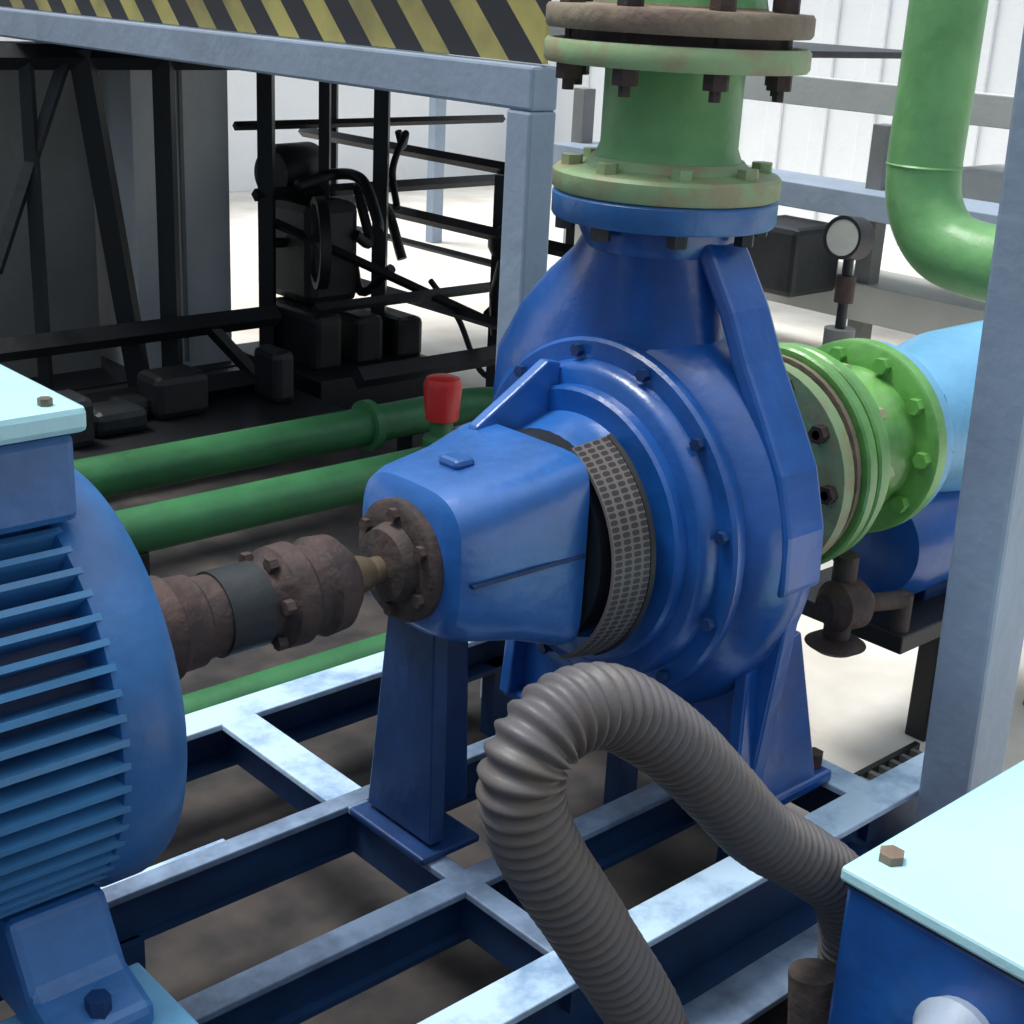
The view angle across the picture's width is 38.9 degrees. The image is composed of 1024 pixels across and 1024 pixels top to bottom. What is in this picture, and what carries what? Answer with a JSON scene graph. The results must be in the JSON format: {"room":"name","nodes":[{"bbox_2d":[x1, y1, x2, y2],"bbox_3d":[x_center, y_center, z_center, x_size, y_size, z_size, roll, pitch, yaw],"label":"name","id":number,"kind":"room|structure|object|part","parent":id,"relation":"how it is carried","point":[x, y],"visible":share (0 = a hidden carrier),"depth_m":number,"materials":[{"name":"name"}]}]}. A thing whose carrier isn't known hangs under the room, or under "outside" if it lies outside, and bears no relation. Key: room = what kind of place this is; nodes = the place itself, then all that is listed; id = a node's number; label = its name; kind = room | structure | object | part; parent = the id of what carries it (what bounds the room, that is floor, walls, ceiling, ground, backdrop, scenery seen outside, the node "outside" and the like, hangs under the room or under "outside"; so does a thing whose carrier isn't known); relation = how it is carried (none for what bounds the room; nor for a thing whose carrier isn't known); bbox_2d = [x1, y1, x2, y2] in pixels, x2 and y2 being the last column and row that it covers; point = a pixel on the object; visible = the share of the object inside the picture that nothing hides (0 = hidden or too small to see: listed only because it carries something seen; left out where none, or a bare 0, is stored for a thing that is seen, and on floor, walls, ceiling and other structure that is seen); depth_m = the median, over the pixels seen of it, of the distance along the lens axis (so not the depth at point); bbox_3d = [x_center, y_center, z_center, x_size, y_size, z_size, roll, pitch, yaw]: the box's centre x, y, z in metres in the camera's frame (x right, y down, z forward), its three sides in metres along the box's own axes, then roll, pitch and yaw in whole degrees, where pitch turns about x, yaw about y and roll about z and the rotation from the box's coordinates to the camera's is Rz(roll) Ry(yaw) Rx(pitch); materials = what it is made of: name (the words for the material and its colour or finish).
{"room":"mechanical room","nodes":[
{"label":"mechanical room","id":0,"kind":"room"},
{"bbox_2d":[0,37,523,191],"bbox_3d":[-2.974,-2.545,6.550,8.200,2.360,0.100,-15,26,-40],"label":"wall","id":1,"kind":"structure","parent":0,"point":[295,99],"depth_m":8.57,"materials":[{"name":"white paint"}]},
{"bbox_2d":[0,184,1023,1023],"bbox_3d":[0.565,-1.898,8.732,22.000,0.001,22.000,-15,26,-40],"label":"floor","id":2,"kind":"structure","parent":0,"point":[858,705],"depth_m":2.43,"materials":[{"name":"concrete"}]},
{"bbox_2d":[0,41,236,390],"bbox_3d":[-1.459,-0.750,3.858,1.500,0.980,0.450,-15,26,-40],"label":"cabinet","id":3,"kind":"object","parent":2,"relation":"on","point":[79,291],"visible":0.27,"depth_m":4.02,"materials":[{"name":"grey metal"}]},
{"bbox_3d":[-1.441,-0.807,3.975,0.500,0.910,0.280,-15,26,-40],"label":"panel","id":4,"kind":"part","parent":3,"relation":"part of","materials":[{"name":"grey metal"}]},
{"bbox_3d":[-1.059,-0.889,4.226,0.300,0.930,0.400,-15,26,-40],"label":"panel","id":5,"kind":"part","parent":3,"relation":"part of","materials":[{"name":"grey metal"}]},
{"bbox_2d":[0,43,345,459],"bbox_3d":[-0.982,-0.608,3.543,1.350,1.003,0.600,-15,26,-40],"label":"metal frame","id":6,"kind":"object","parent":2,"relation":"on","point":[174,401],"visible":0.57,"depth_m":3.67,"materials":[{"name":"paint"}]},
{"bbox_3d":[-1.012,-0.671,3.707,0.209,0.990,0.070,-15,26,-40],"label":"leg","id":7,"kind":"part","parent":6,"relation":"part of","materials":[{"name":"black paint"}]},
{"bbox_3d":[-1.059,-1.093,3.485,1.350,0.060,0.060,-15,26,-40],"label":"rail","id":8,"kind":"part","parent":6,"relation":"part of","materials":[{"name":"black metal"}]},
{"bbox_3d":[-1.107,-0.428,3.642,1.220,0.060,0.060,-15,26,-40],"label":"rail","id":9,"kind":"part","parent":6,"relation":"part of","materials":[{"name":"black metal"}]},
{"bbox_3d":[-0.900,-0.700,3.803,0.045,0.980,0.045,4,20,2],"label":"leg","id":10,"kind":"part","parent":6,"relation":"part of","materials":[{"name":"black paint"}]},
{"bbox_3d":[-1.082,-0.264,3.662,1.220,0.070,0.070,-15,26,-40],"label":"rail","id":11,"kind":"part","parent":6,"relation":"part of","materials":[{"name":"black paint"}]},
{"bbox_2d":[114,446,425,575],"bbox_3d":[-0.787,0.129,2.628,2.580,0.239,0.088,-15,26,-40],"label":"pipe","id":12,"kind":"object","parent":2,"relation":"on","point":[151,527],"visible":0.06,"depth_m":2.79,"materials":[{"name":"green metal"}]},
{"bbox_2d":[422,373,462,446],"bbox_3d":[-0.151,-0.200,3.110,0.084,0.190,0.084,-15,26,-40],"label":"valve","id":13,"kind":"object","parent":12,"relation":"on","point":[442,391],"visible":0.83,"depth_m":3.07,"materials":[{"name":"plastic"}]},
{"bbox_3d":[-0.153,-0.158,3.125,0.080,0.100,0.080,-15,26,-40],"label":"stem","id":14,"kind":"part","parent":13,"relation":"part of","materials":[{"name":"green metal"}]},
{"bbox_2d":[74,387,492,497],"bbox_3d":[-0.909,0.057,2.784,2.626,0.255,0.320,-15,26,-40],"label":"pipe","id":15,"kind":"object","parent":2,"relation":"on","point":[367,425],"visible":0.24,"depth_m":3.17,"materials":[{"name":"green metal"}]},
{"bbox_2d":[182,632,385,714],"bbox_3d":[-0.657,0.406,1.953,1.600,0.194,0.068,-15,26,-40],"label":"drain pipe","id":16,"kind":"object","parent":2,"relation":"on","point":[198,700],"visible":0.02,"depth_m":2.17,"materials":[{"name":"green metal"}]},
{"bbox_2d":[236,130,501,409],"bbox_3d":[-0.102,-0.749,4.355,1.501,0.772,0.666,0,20,-8],"label":"engine","id":17,"kind":"object","parent":2,"relation":"on","point":[326,349],"visible":0.5,"depth_m":4.23,"materials":[{"name":"black paint"}]},
{"bbox_2d":[232,73,574,388],"bbox_3d":[-0.254,-0.874,4.359,1.020,0.990,1.500,-15,26,-40],"label":"rack","id":18,"kind":"object","parent":2,"relation":"on","point":[438,300],"visible":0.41,"depth_m":4.21,"materials":[{"name":"metal"}]},
{"bbox_3d":[-0.201,-1.060,4.334,0.036,0.036,1.500,-15,26,-40],"label":"rail","id":19,"kind":"part","parent":18,"relation":"part of","materials":[{"name":"black metal"}]},
{"bbox_3d":[-0.105,-0.788,4.540,0.024,0.024,1.500,-15,26,-40],"label":"rail","id":20,"kind":"part","parent":18,"relation":"part of","materials":[{"name":"black metal"}]},
{"bbox_3d":[-0.295,-0.646,4.414,0.036,0.036,1.500,-15,26,-40],"label":"rail","id":21,"kind":"part","parent":18,"relation":"part of","materials":[{"name":"black metal"}]},
{"bbox_3d":[-0.246,-0.881,4.364,0.040,0.040,1.500,-15,26,-40],"label":"rail","id":22,"kind":"part","parent":18,"relation":"part of","materials":[{"name":"black metal"}]},
{"bbox_2d":[0,0,901,699],"bbox_3d":[-0.116,-1.067,4.573,3.065,1.220,3.780,-15,26,-40],"label":"frame","id":23,"kind":"object","parent":2,"relation":"on","point":[398,46],"visible":0.8,"depth_m":2.42,"materials":[{"name":"grey paint"}]},
{"bbox_3d":[-0.350,-1.760,6.760,0.060,1.000,0.055,-15,26,-40],"label":"post","id":24,"kind":"part","parent":23,"relation":"part of","materials":[{"name":"grey metal"}]},
{"bbox_3d":[0.005,-0.140,2.366,0.055,1.000,0.055,-15,26,-40],"label":"post","id":25,"kind":"part","parent":23,"relation":"part of","materials":[{"name":"grey metal"}]},
{"bbox_2d":[0,640,923,1023],"bbox_3d":[-0.275,0.468,1.686,1.800,0.298,0.808,-15,26,-40],"label":"base frame","id":26,"kind":"object","parent":2,"relation":"on","point":[727,937],"visible":0.37,"depth_m":1.75,"materials":[{"name":"metal"}]},
{"bbox_2d":[0,364,197,1023],"bbox_3d":[-0.611,0.182,1.177,0.600,0.553,0.510,-15,26,-40],"label":"motor","id":27,"kind":"object","parent":26,"relation":"on","point":[93,735],"visible":1,"depth_m":1.19,"materials":[{"name":"blue paint"}]},
{"bbox_3d":[-0.495,-0.076,1.146,0.253,0.023,0.186,-15,26,-40],"label":"terminal box lid","id":28,"kind":"part","parent":27,"relation":"part of","materials":[{"name":"teal metal"}]},
{"bbox_3d":[-0.630,0.201,1.166,0.510,0.336,0.336,-15,26,-40],"label":"motor","id":29,"kind":"part","parent":27,"relation":"part of","materials":[{"name":"blue paint"}]},
{"bbox_3d":[-0.509,0.491,1.113,0.550,0.027,0.110,-15,26,-40],"label":"foot rail","id":30,"kind":"part","parent":27,"relation":"part of","materials":[{"name":"blue metal"}]},
{"bbox_2d":[149,534,377,679],"bbox_3d":[-0.286,0.099,1.458,0.355,0.110,0.110,-15,26,-40],"label":"coupling","id":31,"kind":"object","parent":27,"relation":"attached to","point":[284,595],"visible":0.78,"depth_m":1.45,"materials":[{"name":"metal"}]},
{"bbox_3d":[-0.448,0.551,1.678,0.040,0.130,0.030,-15,26,-40],"label":"leg","id":32,"kind":"part","parent":26,"relation":"part of","materials":[{"name":"blue metal"}]},
{"bbox_3d":[-0.026,0.307,2.409,0.040,0.130,0.030,-15,26,-40],"label":"leg","id":33,"kind":"part","parent":26,"relation":"part of","materials":[{"name":"blue metal"}]},
{"bbox_2d":[350,187,854,865],"bbox_3d":[0.082,-0.008,1.790,0.708,0.754,0.537,-15,26,-40],"label":"pump","id":34,"kind":"object","parent":26,"relation":"attached to","point":[640,481],"visible":0.87,"depth_m":1.67,"materials":[{"name":"blue paint"}]},
{"bbox_3d":[0.108,0.007,1.803,0.058,0.452,0.452,-15,26,-40],"label":"casing","id":35,"kind":"part","parent":34,"relation":"part of","materials":[{"name":"blue paint"}]},
{"bbox_3d":[0.226,-0.033,1.917,0.320,0.539,0.530,-15,26,-40],"label":"volute casing","id":36,"kind":"part","parent":34,"relation":"part of","materials":[{"name":"blue paint"}]},
{"bbox_2d":[544,0,815,249],"bbox_3d":[0.193,-0.597,1.644,0.306,0.554,0.306,-15,26,-40],"label":"pipe","id":37,"kind":"object","parent":34,"relation":"on","point":[676,71],"visible":0.97,"depth_m":1.60,"materials":[{"name":"green metal"}]},
{"bbox_2d":[779,320,982,563],"bbox_3d":[0.588,-0.133,2.212,0.720,0.320,0.320,-15,26,-40],"label":"pipe","id":38,"kind":"object","parent":34,"relation":"attached to","point":[904,409],"visible":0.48,"depth_m":2.05,"materials":[{"name":"green metal"}]},
{"bbox_2d":[822,215,874,344],"bbox_3d":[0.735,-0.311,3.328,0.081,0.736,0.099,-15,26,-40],"label":"pressure gauge","id":39,"kind":"object","parent":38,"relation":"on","point":[848,239],"visible":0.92,"depth_m":3.22,"materials":[{"name":"black paint"}]},
{"bbox_3d":[0.749,-0.488,3.268,0.024,0.190,0.024,-15,26,-40],"label":"stem","id":40,"kind":"part","parent":39,"relation":"part of","materials":[{"name":"metal"}]},
{"bbox_3d":[0.168,0.390,2.209,0.040,0.130,0.030,-15,26,-40],"label":"leg","id":41,"kind":"part","parent":26,"relation":"part of","materials":[{"name":"blue metal"}]},
{"bbox_3d":[0.318,0.454,2.055,0.040,0.130,0.030,-15,26,-40],"label":"leg","id":42,"kind":"part","parent":26,"relation":"part of","materials":[{"name":"blue metal"}]},
{"bbox_3d":[0.442,0.507,1.928,0.040,0.130,0.030,-15,26,-40],"label":"leg","id":43,"kind":"part","parent":26,"relation":"part of","materials":[{"name":"blue metal"}]},
{"bbox_2d":[475,661,859,1023],"bbox_3d":[0.199,0.398,1.457,0.604,0.644,0.098,-15,26,-40],"label":"flexible hose","id":44,"kind":"object","parent":2,"relation":"on","point":[532,836],"visible":0.88,"depth_m":1.28,"materials":[{"name":"grey plastic"}]},
{"bbox_2d":[553,75,1013,338],"bbox_3d":[1.185,-1.012,5.045,1.150,0.920,2.400,-15,26,-40],"label":"metal frame","id":45,"kind":"object","parent":2,"relation":"on","point":[793,266],"visible":0.25,"depth_m":4.67,"materials":[{"name":"grey paint"}]},
{"bbox_3d":[0.257,-1.220,5.628,0.060,0.820,0.060,-15,26,-40],"label":"leg","id":46,"kind":"part","parent":45,"relation":"part of","materials":[{"name":"grey metal"}]},
{"bbox_3d":[1.158,-0.834,4.701,0.060,0.820,0.060,-15,26,-40],"label":"leg","id":47,"kind":"part","parent":45,"relation":"part of","materials":[{"name":"grey metal"}]},
{"bbox_2d":[787,958,835,1023],"bbox_3d":[0.331,0.587,1.620,0.056,0.179,0.066,-15,26,-40],"label":"pipe","id":48,"kind":"object","parent":2,"relation":"on","point":[810,980],"visible":0.77,"depth_m":1.58,"materials":[{"name":"metal"}]},
{"bbox_2d":[853,741,922,780],"bbox_3d":[0.659,0.455,2.270,0.280,0.014,0.250,-15,26,-40],"label":"cable tray","id":49,"kind":"object","parent":2,"relation":"on","point":[911,750],"visible":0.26,"depth_m":2.38,"materials":[{"name":"black paint"}]},
{"bbox_2d":[802,491,1023,741],"bbox_3d":[0.725,0.128,2.453,0.600,0.510,0.240,-15,26,-40],"label":"support","id":50,"kind":"object","parent":2,"relation":"on","point":[913,555],"visible":0.33,"depth_m":2.23,"materials":[{"name":"blue paint"}]},
{"bbox_2d":[804,550,913,657],"bbox_3d":[0.514,0.124,2.141,0.179,0.150,0.094,-15,26,-40],"label":"valve","id":51,"kind":"object","parent":50,"relation":"attached to","point":[844,603],"visible":0.96,"depth_m":2.09,"materials":[{"name":"brown metal"}]},
{"bbox_3d":[0.587,0.150,2.182,0.028,0.060,0.028,-15,26,-40],"label":"drain leg","id":52,"kind":"part","parent":51,"relation":"part of","materials":[{"name":"metal"}]},
{"bbox_3d":[0.709,0.261,2.449,0.040,0.260,0.040,-15,26,-40],"label":"stand leg","id":53,"kind":"part","parent":50,"relation":"part of","materials":[{"name":"black paint"}]},
{"bbox_2d":[828,760,1023,1023],"bbox_3d":[0.616,0.554,1.488,0.440,0.358,0.476,-15,26,-40],"label":"control box","id":54,"kind":"object","parent":2,"relation":"on","point":[932,932],"visible":1,"depth_m":1.47,"materials":[{"name":"blue paint"}]},
{"bbox_2d":[885,0,995,302],"bbox_3d":[0.942,-0.725,2.410,0.141,2.160,0.674,-15,26,-40],"label":"pipe","id":55,"kind":"object","parent":2,"relation":"on","point":[932,226],"visible":0.88,"depth_m":2.58,"materials":[{"name":"metal"}]},
{"bbox_2d":[525,0,1023,243],"bbox_3d":[3.147,-2.054,6.083,0.100,2.360,9.000,-15,26,-40],"label":"wall","id":56,"kind":"structure","parent":0,"point":[855,15],"depth_m":7.61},
{"bbox_2d":[544,0,559,65],"bbox_3d":[0.263,-3.256,8.965,0.020,2.360,0.100,-15,26,-40],"label":"ridge","id":57,"kind":"object","parent":56,"relation":"attached to","point":[550,63],"visible":0.02,"depth_m":9.10,"materials":[{"name":"white metal"}]},
{"bbox_2d":[576,71,589,87],"bbox_3d":[0.464,-3.170,8.759,0.020,2.360,0.100,-15,26,-40],"label":"ridge","id":58,"kind":"object","parent":56,"relation":"attached to","point":[585,81],"visible":0.02,"depth_m":8.92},
{"bbox_2d":[761,102,783,168],"bbox_3d":[1.466,-2.742,7.728,0.020,2.360,0.100,-15,26,-40],"label":"ridge","id":59,"kind":"object","parent":56,"relation":"attached to","point":[774,113],"visible":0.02,"depth_m":7.96,"materials":[{"name":"white metal"}]},
{"bbox_2d":[799,0,841,219],"bbox_3d":[1.666,-2.656,7.522,0.020,2.360,0.100,-15,26,-40],"label":"ridge","id":60,"kind":"object","parent":56,"relation":"attached to","point":[830,19],"visible":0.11,"depth_m":7.70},
{"bbox_2d":[850,0,890,182],"bbox_3d":[1.867,-2.571,7.316,0.020,2.360,0.100,-15,26,-40],"label":"ridge","id":61,"kind":"object","parent":56,"relation":"attached to","point":[880,13],"visible":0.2,"depth_m":7.44,"materials":[{"name":"white metal"}]},
{"bbox_2d":[891,233,897,245],"bbox_3d":[2.067,-2.485,7.110,0.020,2.360,0.100,-15,26,-40],"label":"ridge","id":62,"kind":"object","parent":56,"relation":"attached to","point":[893,241],"visible":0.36,"depth_m":7.52,"materials":[{"name":"white"}]},
{"bbox_2d":[963,0,999,166],"bbox_3d":[2.267,-2.400,6.904,0.020,2.360,0.100,-15,26,-40],"label":"ridge","id":63,"kind":"object","parent":56,"relation":"attached to","point":[992,11],"visible":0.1,"depth_m":6.97,"materials":[{"name":"white metal"}]},
{"bbox_2d":[915,27,1023,823],"bbox_3d":[0.623,-0.626,1.510,0.246,2.560,0.110,-15,26,-40],"label":"steel post","id":64,"kind":"object","parent":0,"point":[982,634],"depth_m":1.75,"materials":[{"name":"metal"}]}
]}

